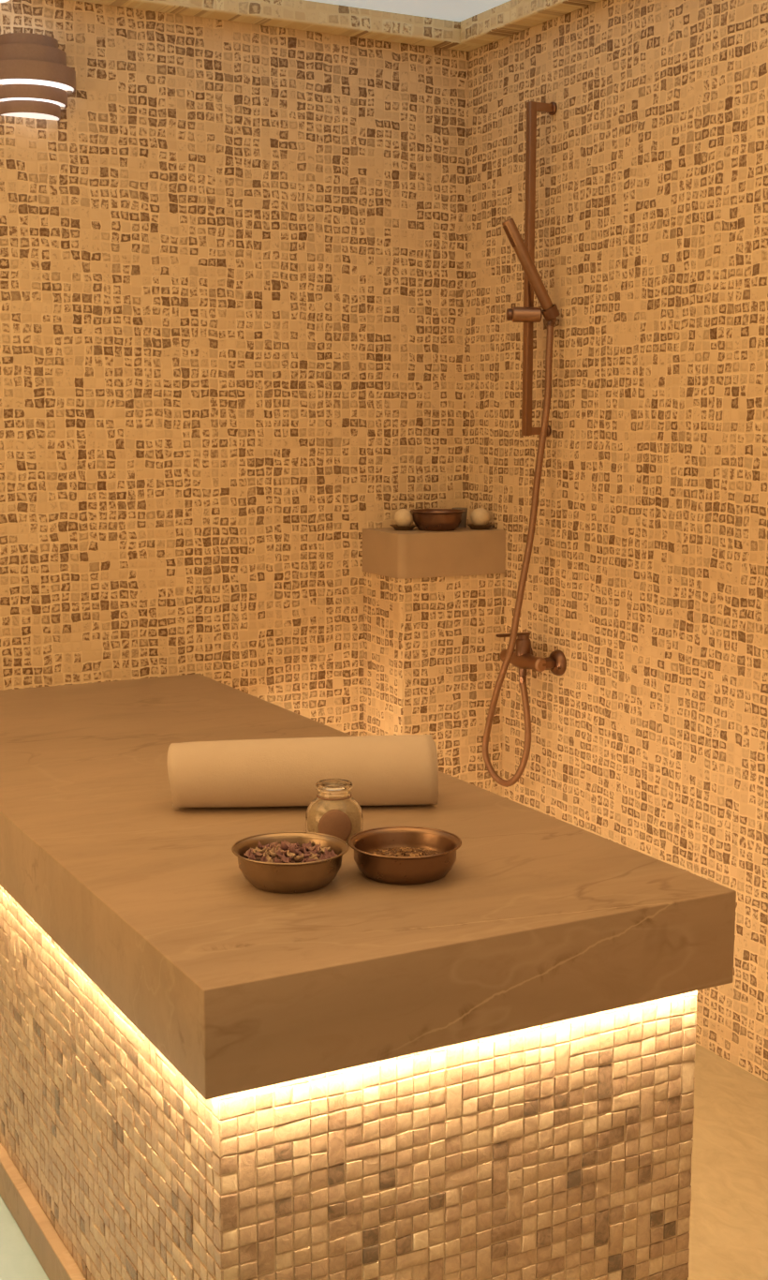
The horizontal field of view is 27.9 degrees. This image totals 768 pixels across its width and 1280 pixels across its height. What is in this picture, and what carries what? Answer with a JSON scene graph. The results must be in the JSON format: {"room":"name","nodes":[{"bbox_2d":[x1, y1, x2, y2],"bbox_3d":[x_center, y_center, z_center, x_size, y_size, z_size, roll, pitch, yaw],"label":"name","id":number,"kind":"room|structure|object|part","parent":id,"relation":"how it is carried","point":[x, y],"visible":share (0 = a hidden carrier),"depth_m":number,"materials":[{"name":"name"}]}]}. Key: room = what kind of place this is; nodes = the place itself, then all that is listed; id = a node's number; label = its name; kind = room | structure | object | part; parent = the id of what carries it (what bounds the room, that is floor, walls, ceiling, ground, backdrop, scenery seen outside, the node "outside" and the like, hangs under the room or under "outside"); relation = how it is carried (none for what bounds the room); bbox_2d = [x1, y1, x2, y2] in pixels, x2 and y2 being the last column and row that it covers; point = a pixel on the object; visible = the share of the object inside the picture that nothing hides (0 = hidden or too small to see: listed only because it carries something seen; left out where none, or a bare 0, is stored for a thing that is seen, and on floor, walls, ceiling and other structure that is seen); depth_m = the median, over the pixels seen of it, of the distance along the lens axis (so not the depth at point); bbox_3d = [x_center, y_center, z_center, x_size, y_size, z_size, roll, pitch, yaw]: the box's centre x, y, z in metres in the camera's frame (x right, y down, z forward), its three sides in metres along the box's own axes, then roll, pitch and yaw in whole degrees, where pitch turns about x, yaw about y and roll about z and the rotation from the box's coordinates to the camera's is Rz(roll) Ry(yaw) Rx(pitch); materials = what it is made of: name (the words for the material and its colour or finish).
{"room":"spa","nodes":[
{"label":"spa","id":0,"kind":"room"},
{"bbox_2d":[0,0,469,736],"bbox_3d":[-1.343,-0.303,3.489,3.730,2.426,0.120,-4,10,-28],"label":"wall","id":1,"kind":"structure","parent":0,"point":[233,262],"depth_m":3.86,"materials":[{"name":"tile"}]},
{"bbox_2d":[0,32,75,120],"bbox_3d":[-0.795,-1.284,3.509,0.217,0.172,0.109,-4,10,-28],"label":"pendant lamp","id":2,"kind":"object","parent":1,"relation":"attached to","point":[35,75],"visible":1,"depth_m":3.49,"materials":[{"name":"brown metal"}]},
{"bbox_2d":[0,112,59,119],"bbox_3d":[-0.804,-1.204,3.538,0.136,0.003,0.068,-4,10,-28],"label":"diffuser","id":3,"kind":"object","parent":2,"relation":"attached to","point":[39,115],"depth_m":3.54,"materials":[{"name":"white plastic"}]},
{"bbox_2d":[0,97,65,106],"bbox_3d":[-0.801,-1.234,3.527,0.166,0.002,0.083,-4,10,-28],"label":"diffuser","id":4,"kind":"object","parent":2,"relation":"attached to","point":[6,101],"depth_m":3.51,"materials":[{"name":"white plastic"}]},
{"bbox_2d":[0,78,73,90],"bbox_3d":[-0.796,-1.270,3.513,0.207,0.002,0.103,-4,10,-28],"label":"diffuser","id":5,"kind":"object","parent":2,"relation":"attached to","point":[55,84],"depth_m":3.50,"materials":[{"name":"white plastic"}]},
{"bbox_2d":[71,0,481,51],"bbox_3d":[-1.296,-1.461,3.233,3.490,0.059,0.070,-4,10,-28],"label":"trim","id":6,"kind":"structure","parent":1,"relation":"attached to","point":[304,15],"depth_m":3.81,"materials":[{"name":"tile"}]},
{"bbox_2d":[0,1042,767,1279],"bbox_3d":[-0.174,1.268,1.519,3.730,0.100,5.067,-4,10,-28],"label":"floor","id":7,"kind":"structure","parent":0,"point":[728,1231],"depth_m":2.87,"materials":[{"name":"beige stone"}]},
{"bbox_2d":[0,673,736,1279],"bbox_3d":[-0.342,0.623,2.926,0.800,0.762,2.046,-4,10,-28],"label":"massage table","id":8,"kind":"object","parent":7,"relation":"on","point":[484,1069],"visible":0.82,"depth_m":2.12,"materials":[{"name":"beige stone"}]},
{"bbox_3d":[-0.346,0.964,2.984,0.778,0.070,2.030,-4,10,-28],"label":"skirting","id":9,"kind":"part","parent":8,"relation":"part of","materials":[{"name":"beige stone"}]},
{"bbox_2d":[231,831,348,893],"bbox_3d":[-0.134,0.320,2.198,0.166,0.052,0.166,-4,10,-28],"label":"metal bowl","id":10,"kind":"object","parent":8,"relation":"on","point":[283,878],"visible":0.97,"depth_m":2.15,"materials":[{"name":"gold metal"}]},
{"bbox_2d":[247,850,324,863],"bbox_3d":[-0.134,0.320,2.198,0.131,0.028,0.131,-4,10,-28],"label":"crumbs","id":11,"kind":"object","parent":10,"relation":"in","point":[258,858],"visible":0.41,"depth_m":2.19,"materials":[{"name":"plant"}]},
{"bbox_2d":[243,848,253,857],"bbox_3d":[-0.194,0.305,2.211,0.014,0.012,0.016,0,8,0],"label":"dried petal","id":12,"kind":"object","parent":11,"relation":"on","point":[252,850],"visible":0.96,"depth_m":2.21,"materials":[{"name":"beige plant"}]},
{"bbox_2d":[247,848,256,858],"bbox_3d":[-0.187,0.304,2.195,0.014,0.014,0.015,2,9,14],"label":"dried petal","id":13,"kind":"object","parent":11,"relation":"on","point":[249,851],"visible":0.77,"depth_m":2.20,"materials":[{"name":"plant"}]},
{"bbox_2d":[249,852,255,860],"bbox_3d":[-0.187,0.308,2.175,0.014,0.013,0.015,-4,9,-25],"label":"dried petal","id":14,"kind":"object","parent":11,"relation":"on","point":[251,856],"visible":0.46,"depth_m":2.18,"materials":[{"name":"plant"}]},
{"bbox_2d":[255,846,266,853],"bbox_3d":[-0.178,0.302,2.219,0.013,0.011,0.012,-5,10,-32],"label":"dried petal","id":15,"kind":"object","parent":11,"relation":"on","point":[259,850],"visible":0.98,"depth_m":2.22,"materials":[{"name":"beige plant"}]},
{"bbox_2d":[255,850,266,857],"bbox_3d":[-0.176,0.305,2.197,0.013,0.009,0.012,-4,9,-25],"label":"dried petal","id":16,"kind":"object","parent":11,"relation":"on","point":[260,855],"visible":0.89,"depth_m":2.19,"materials":[{"name":"beige plant"}]},
{"bbox_2d":[257,841,269,849],"bbox_3d":[-0.175,0.298,2.238,0.015,0.015,0.014,4,9,26],"label":"dried petal","id":17,"kind":"object","parent":11,"relation":"on","point":[260,845],"visible":0.76,"depth_m":2.23,"materials":[{"name":"plant"}]},
{"bbox_2d":[260,855,267,862],"bbox_3d":[-0.167,0.310,2.169,0.012,0.012,0.014,4,9,22],"label":"dried petal","id":18,"kind":"object","parent":11,"relation":"on","point":[263,858],"visible":0.48,"depth_m":2.17,"materials":[{"name":"plant"}]},
{"bbox_2d":[263,852,271,860],"bbox_3d":[-0.165,0.307,2.180,0.013,0.012,0.011,3,9,21],"label":"dried petal","id":19,"kind":"object","parent":11,"relation":"on","point":[268,856],"visible":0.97,"depth_m":2.18,"materials":[{"name":"beige plant"}]},
{"bbox_2d":[269,847,278,857],"bbox_3d":[-0.157,0.303,2.195,0.009,0.015,0.015,-6,10,-34],"label":"dried petal","id":20,"kind":"object","parent":11,"relation":"on","point":[273,854],"visible":0.96,"depth_m":2.19,"materials":[{"name":"beige plant"}]},
{"bbox_2d":[276,849,282,859],"bbox_3d":[-0.144,0.305,2.179,0.013,0.015,0.015,-4,9,-25],"label":"dried petal","id":21,"kind":"object","parent":11,"relation":"on","point":[278,853],"visible":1,"depth_m":2.18,"materials":[{"name":"beige plant"}]},
{"bbox_2d":[277,847,288,854],"bbox_3d":[-0.143,0.300,2.193,0.015,0.010,0.016,-4,9,-25],"label":"dried petal","id":22,"kind":"object","parent":11,"relation":"on","point":[281,851],"visible":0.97,"depth_m":2.19,"materials":[{"name":"plant"}]},
{"bbox_2d":[280,840,290,850],"bbox_3d":[-0.142,0.296,2.225,0.017,0.015,0.012,-3,9,-20],"label":"dried petal","id":23,"kind":"object","parent":11,"relation":"on","point":[284,846],"visible":0.77,"depth_m":2.22,"materials":[{"name":"plant"}]},
{"bbox_2d":[282,852,291,863],"bbox_3d":[-0.135,0.306,2.165,0.017,0.013,0.013,8,12,43],"label":"dried petal","id":24,"kind":"object","parent":11,"relation":"on","point":[285,859],"visible":0.93,"depth_m":2.17,"materials":[{"name":"plant"}]},
{"bbox_2d":[286,849,296,858],"bbox_3d":[-0.131,0.303,2.181,0.013,0.010,0.014,0,8,2],"label":"dried petal","id":25,"kind":"object","parent":11,"relation":"on","point":[290,855],"visible":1,"depth_m":2.18,"materials":[{"name":"beige plant"}]},
{"bbox_2d":[288,844,299,855],"bbox_3d":[-0.128,0.297,2.199,0.014,0.016,0.014,2,9,11],"label":"dried petal","id":26,"kind":"object","parent":11,"relation":"on","point":[291,849],"visible":1,"depth_m":2.19,"materials":[{"name":"plant"}]},
{"bbox_2d":[295,853,303,862],"bbox_3d":[-0.120,0.307,2.175,0.014,0.012,0.009,2,9,13],"label":"dried petal","id":27,"kind":"object","parent":11,"relation":"on","point":[298,857],"visible":1,"depth_m":2.17,"materials":[{"name":"beige plant"}]},
{"bbox_2d":[296,844,307,852],"bbox_3d":[-0.118,0.300,2.218,0.018,0.013,0.010,-3,9,-19],"label":"dried petal","id":28,"kind":"object","parent":11,"relation":"on","point":[297,847],"visible":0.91,"depth_m":2.21,"materials":[{"name":"plant"}]},
{"bbox_2d":[298,850,312,858],"bbox_3d":[-0.111,0.303,2.185,0.015,0.010,0.015,5,10,31],"label":"dried petal","id":29,"kind":"object","parent":11,"relation":"on","point":[305,855],"visible":0.99,"depth_m":2.18,"materials":[{"name":"beige plant"}]},
{"bbox_2d":[304,858,316,862],"bbox_3d":[-0.104,0.310,2.161,0.017,0.012,0.012,-4,9,-23],"label":"dried petal","id":30,"kind":"object","parent":11,"relation":"on","point":[308,859],"visible":0.38,"depth_m":2.16,"materials":[{"name":"plant"}]},
{"bbox_2d":[306,844,316,851],"bbox_3d":[-0.106,0.300,2.223,0.014,0.011,0.013,5,10,30],"label":"dried petal","id":31,"kind":"object","parent":11,"relation":"on","point":[309,848],"visible":0.9,"depth_m":2.22,"materials":[{"name":"beige plant"}]},
{"bbox_2d":[309,852,317,859],"bbox_3d":[-0.100,0.306,2.181,0.013,0.012,0.013,0,8,2],"label":"dried petal","id":32,"kind":"object","parent":11,"relation":"on","point":[313,855],"visible":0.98,"depth_m":2.18,"materials":[{"name":"beige plant"}]},
{"bbox_2d":[307,850,320,857],"bbox_3d":[-0.101,0.306,2.193,0.019,0.012,0.010,1,9,9],"label":"dried petal","id":33,"kind":"object","parent":11,"relation":"on","point":[309,852],"visible":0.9,"depth_m":2.19,"materials":[{"name":"beige plant"}]},
{"bbox_2d":[312,843,320,851],"bbox_3d":[-0.099,0.301,2.233,0.015,0.012,0.014,-4,9,-23],"label":"dried petal","id":34,"kind":"object","parent":11,"relation":"on","point":[318,845],"visible":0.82,"depth_m":2.24,"materials":[{"name":"beige plant"}]},
{"bbox_2d":[319,853,327,860],"bbox_3d":[-0.085,0.309,2.185,0.014,0.012,0.011,8,12,43],"label":"dried petal","id":35,"kind":"object","parent":11,"relation":"on","point":[322,856],"visible":0.54,"depth_m":2.19,"materials":[{"name":"plant"}]},
{"bbox_2d":[324,848,331,857],"bbox_3d":[-0.079,0.305,2.201,0.015,0.014,0.014,5,10,29],"label":"dried petal","id":36,"kind":"object","parent":11,"relation":"on","point":[327,853],"visible":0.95,"depth_m":2.21,"materials":[{"name":"plant"}]},
{"bbox_2d":[328,849,337,858],"bbox_3d":[-0.072,0.306,2.188,0.014,0.016,0.015,-1,9,-8],"label":"dried petal","id":37,"kind":"object","parent":11,"relation":"on","point":[333,854],"visible":0.34,"depth_m":2.19,"materials":[{"name":"plant"}]},
{"bbox_2d":[167,734,438,807],"bbox_3d":[-0.139,0.224,2.628,0.452,0.116,0.130,-1,8,-5],"label":"rolled towel","id":38,"kind":"object","parent":8,"relation":"on","point":[382,770],"visible":0.95,"depth_m":2.58,"materials":[{"name":"white fabric"}]},
{"bbox_2d":[305,778,363,844],"bbox_3d":[-0.078,0.268,2.411,0.091,0.092,0.092,-4,10,-28],"label":"glass jar","id":39,"kind":"object","parent":8,"relation":"on","point":[334,811],"visible":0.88,"depth_m":2.38,"materials":[{"name":"clear glass"}]},
{"bbox_2d":[348,825,461,884],"bbox_3d":[0.030,0.315,2.245,0.165,0.048,0.165,-4,10,-28],"label":"metal bowl","id":40,"kind":"object","parent":8,"relation":"on","point":[382,869],"visible":1,"depth_m":2.21,"materials":[{"name":"brown metal"}]},
{"bbox_2d":[369,847,441,856],"bbox_3d":[0.030,0.318,2.245,0.128,0.019,0.128,-4,10,-28],"label":"scrub","id":41,"kind":"object","parent":40,"relation":"in","point":[395,851],"visible":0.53,"depth_m":2.27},
{"bbox_2d":[362,524,506,796],"bbox_3d":[0.131,0.259,4.183,0.319,1.116,0.211,-4,10,-28],"label":"pedestal","id":42,"kind":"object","parent":7,"relation":"on","point":[434,601],"depth_m":4.06,"materials":[{"name":"tile"}]},
{"bbox_2d":[389,524,416,530],"bbox_3d":[0.052,-0.298,4.084,0.074,0.012,0.074,-4,10,-28],"label":"dish","id":43,"kind":"object","parent":42,"relation":"on","point":[395,527],"visible":0.92,"depth_m":4.06,"materials":[{"name":"brown metal"}]},
{"bbox_2d":[394,506,413,525],"bbox_3d":[0.052,-0.325,4.080,0.051,0.057,0.051,-4,10,-28],"label":"candle","id":44,"kind":"object","parent":43,"relation":"on","point":[404,516],"visible":0.94,"depth_m":4.06,"materials":[{"name":"beige wax"}]},
{"bbox_2d":[362,524,506,579],"bbox_3d":[0.132,-0.237,4.109,0.319,0.114,0.211,-4,10,-28],"label":"shelf","id":45,"kind":"object","parent":42,"relation":"attached to","point":[388,553],"depth_m":4.02,"materials":[{"name":"beige stone"}]},
{"bbox_2d":[410,508,465,531],"bbox_3d":[0.142,-0.317,4.084,0.147,0.051,0.147,-4,10,-28],"label":"metal bowl","id":46,"kind":"object","parent":42,"relation":"on","point":[424,519],"visible":1,"depth_m":4.04,"materials":[{"name":"orange metal"}]},
{"bbox_2d":[451,507,467,527],"bbox_3d":[0.205,-0.331,4.177,0.042,0.052,0.042,-4,10,-28],"label":"cup","id":47,"kind":"object","parent":42,"relation":"on","point":[463,524],"visible":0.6,"depth_m":4.16,"materials":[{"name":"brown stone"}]},
{"bbox_2d":[466,523,493,529],"bbox_3d":[0.256,-0.302,4.119,0.074,0.012,0.074,-4,10,-28],"label":"dish","id":48,"kind":"object","parent":42,"relation":"on","point":[471,526],"visible":0.94,"depth_m":4.09,"materials":[{"name":"brown metal"}]},
{"bbox_2d":[470,506,490,524],"bbox_3d":[0.256,-0.330,4.115,0.051,0.057,0.051,-4,10,-28],"label":"candle","id":49,"kind":"object","parent":48,"relation":"on","point":[480,515],"visible":0.97,"depth_m":4.10,"materials":[{"name":"beige wax"}]},
{"bbox_2d":[464,0,767,1082],"bbox_3d":[1.446,-0.097,2.127,0.120,2.426,4.947,-4,10,-28],"label":"wall","id":50,"kind":"structure","parent":0,"point":[648,568],"depth_m":3.55,"materials":[{"name":"tile"}]},
{"bbox_2d":[461,0,600,45],"bbox_3d":[1.381,-1.256,1.878,0.070,0.059,4.877,-4,10,-28],"label":"trim","id":51,"kind":"structure","parent":50,"relation":"attached to","point":[510,18],"depth_m":3.80,"materials":[{"name":"tile"}]},
{"bbox_2d":[495,631,566,676],"bbox_3d":[0.347,0.037,3.938,0.138,0.112,0.217,-4,10,-28],"label":"mixer tap","id":52,"kind":"object","parent":50,"relation":"attached to","point":[523,658],"visible":0.91,"depth_m":3.90,"materials":[{"name":"orange metal"}]},
{"bbox_3d":[0.328,-0.013,3.920,0.094,0.007,0.018,-4,10,-28],"label":"lever","id":53,"kind":"part","parent":52,"relation":"part of","materials":[{"name":"orange metal"}]},
{"bbox_2d":[519,668,527,676],"bbox_3d":[0.355,0.079,3.949,0.021,0.026,0.021,-4,10,-28],"label":"outlet","id":54,"kind":"object","parent":52,"relation":"attached to","point":[523,672],"depth_m":3.94,"materials":[{"name":"orange metal"}]},
{"bbox_2d":[506,101,560,437],"bbox_3d":[0.368,-0.903,3.771,0.129,0.810,0.086,-4,10,-28],"label":"shower rail","id":55,"kind":"object","parent":50,"relation":"attached to","point":[528,314],"visible":0.81,"depth_m":3.77,"materials":[{"name":"orange metal"}]},
{"bbox_3d":[0.308,-0.798,3.786,0.014,0.029,0.029,0,8,-2],"label":"knob","id":56,"kind":"part","parent":55,"relation":"part of","materials":[{"name":"orange metal"}]},
{"bbox_2d":[502,218,553,311],"bbox_3d":[0.352,-0.902,3.743,0.145,0.231,0.030,-3,9,-21],"label":"shower","id":57,"kind":"object","parent":55,"relation":"attached to","point":[510,227],"visible":1,"depth_m":3.73,"materials":[{"name":"orange metal"}]},
{"bbox_2d":[481,317,556,786],"bbox_3d":[0.319,-0.206,3.901,0.216,1.197,0.092,7,11,40],"label":"shower hose","id":58,"kind":"object","parent":57,"relation":"hanging from","point":[551,323],"visible":1,"depth_m":3.86,"materials":[{"name":"orange metal"}]},
{"bbox_3d":[-0.170,-1.231,1.149,3.730,0.100,5.067,-4,10,-28],"label":"ceiling","id":59,"kind":"structure","parent":0,"visible":0},
{"bbox_2d":[305,0,510,21],"bbox_3d":[-0.154,-1.164,1.062,3.408,0.006,4.865,-4,10,-28],"label":"ceiling light panel","id":60,"kind":"object","parent":59,"relation":"attached to","point":[455,10],"visible":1,"depth_m":3.83,"materials":[{"name":"white plastic"}]}
]}

